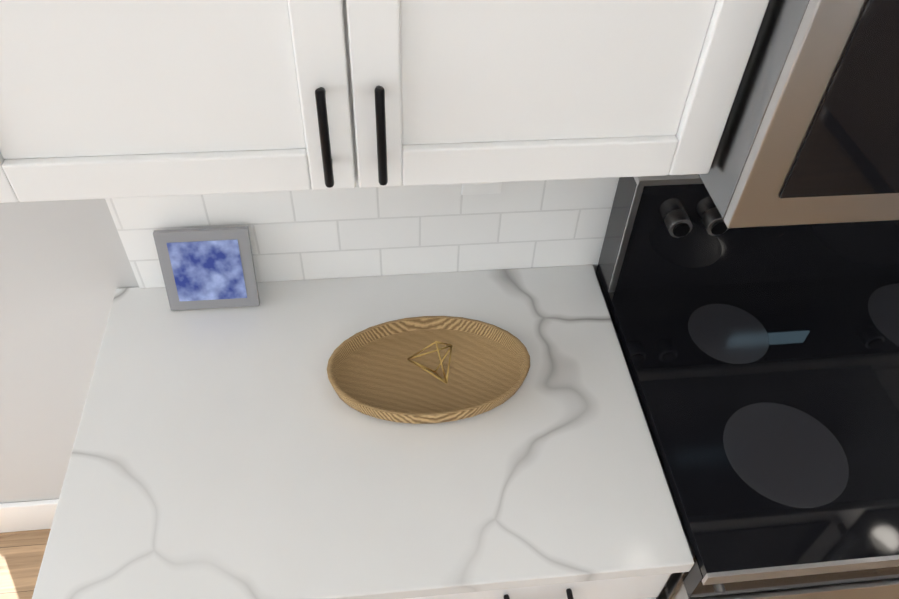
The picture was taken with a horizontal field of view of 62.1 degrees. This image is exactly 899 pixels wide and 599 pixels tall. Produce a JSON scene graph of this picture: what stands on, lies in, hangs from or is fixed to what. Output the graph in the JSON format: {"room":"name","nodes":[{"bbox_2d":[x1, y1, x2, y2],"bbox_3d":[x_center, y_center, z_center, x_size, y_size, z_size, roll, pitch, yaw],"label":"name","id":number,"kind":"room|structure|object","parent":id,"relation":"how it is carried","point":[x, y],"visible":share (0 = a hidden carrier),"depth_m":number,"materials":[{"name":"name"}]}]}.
{"room":"kitchen","nodes":[
{"label":"kitchen","id":0,"kind":"room"},
{"bbox_2d":[0,529,50,598],"bbox_3d":[-1.331,2.986,-0.126,9.015,0.050,6.630,-3,47,-6],"label":"floor","id":1,"kind":"structure","parent":0,"point":[21,554],"depth_m":2.00,"materials":[{"name":"brown wood"}]},
{"bbox_2d":[32,265,693,598],"bbox_3d":[-0.156,0.500,1.607,0.949,0.910,0.654,-3,47,-6],"label":"base cabinet","id":2,"kind":"object","parent":1,"relation":"on","point":[245,452],"visible":0.98,"depth_m":1.20,"materials":[{"name":"white stone"}]},
{"bbox_2d":[153,226,259,310],"bbox_3d":[-0.444,-0.056,1.378,0.164,0.162,0.051,-3,47,-6],"label":"picture frame","id":3,"kind":"object","parent":2,"relation":"on","point":[205,268],"visible":0.96,"depth_m":1.37,"materials":[{"name":"grey"}]},
{"bbox_2d":[327,316,529,423],"bbox_3d":[-0.035,0.124,1.310,0.354,0.042,0.218,-3,47,-6],"label":"tray","id":4,"kind":"object","parent":2,"relation":"on","point":[373,371],"visible":0.98,"depth_m":1.32,"materials":[{"name":"wood"}]},
{"bbox_2d":[407,341,452,383],"bbox_3d":[-0.030,0.104,1.282,0.082,0.085,0.084,-3,47,-6],"label":"ornament","id":5,"kind":"object","parent":4,"relation":"in","point":[444,380],"visible":1,"depth_m":1.29,"materials":[{"name":"gold metal"}]},
{"bbox_2d":[596,174,898,598],"bbox_3d":[0.725,0.383,1.559,0.792,1.197,0.712,-3,47,-6],"label":"range","id":6,"kind":"object","parent":1,"relation":"on","point":[762,363],"visible":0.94,"depth_m":1.32,"materials":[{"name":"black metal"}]},
{"bbox_2d":[0,199,597,503],"bbox_3d":[-1.569,-0.340,1.065,8.885,2.758,0.130,-3,47,-6],"label":"wall","id":7,"kind":"structure","parent":0,"point":[66,271],"depth_m":1.51,"materials":[{"name":"grey paint"}]},
{"bbox_2d":[0,499,58,532],"bbox_3d":[-0.954,0.574,2.034,0.595,0.135,0.014,-3,47,-6],"label":"baseboard","id":8,"kind":"structure","parent":7,"relation":"attached to","point":[27,516],"depth_m":1.98,"materials":[{"name":"white wood"}]},
{"bbox_2d":[105,177,618,287],"bbox_3d":[1.056,-0.274,1.448,3.322,0.458,0.007,-3,47,-6],"label":"backsplash","id":9,"kind":"structure","parent":7,"relation":"attached to","point":[357,231],"depth_m":1.41,"materials":[{"name":"tile"}]},
{"bbox_2d":[461,182,501,194],"bbox_3d":[0.059,-0.232,1.323,0.072,0.116,0.008,-3,47,-6],"label":"light switch","id":10,"kind":"object","parent":9,"relation":"attached to","point":[480,188],"visible":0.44,"depth_m":1.35,"materials":[{"name":"white plastic"}]},
{"bbox_2d":[0,0,768,202],"bbox_3d":[-0.120,-0.523,0.765,0.933,0.799,0.318,-3,47,-6],"label":"upper cabinet","id":11,"kind":"object","parent":7,"relation":"attached to","point":[102,99],"visible":1,"depth_m":0.83,"materials":[{"name":"white wood"}]},
{"bbox_2d":[699,0,898,227],"bbox_3d":[0.741,-0.369,0.966,0.792,0.403,0.434,-3,47,-6],"label":"microwave","id":12,"kind":"object","parent":11,"relation":"attached to","point":[810,134],"visible":0.83,"depth_m":0.86,"materials":[{"name":"silver metal"}]}
]}

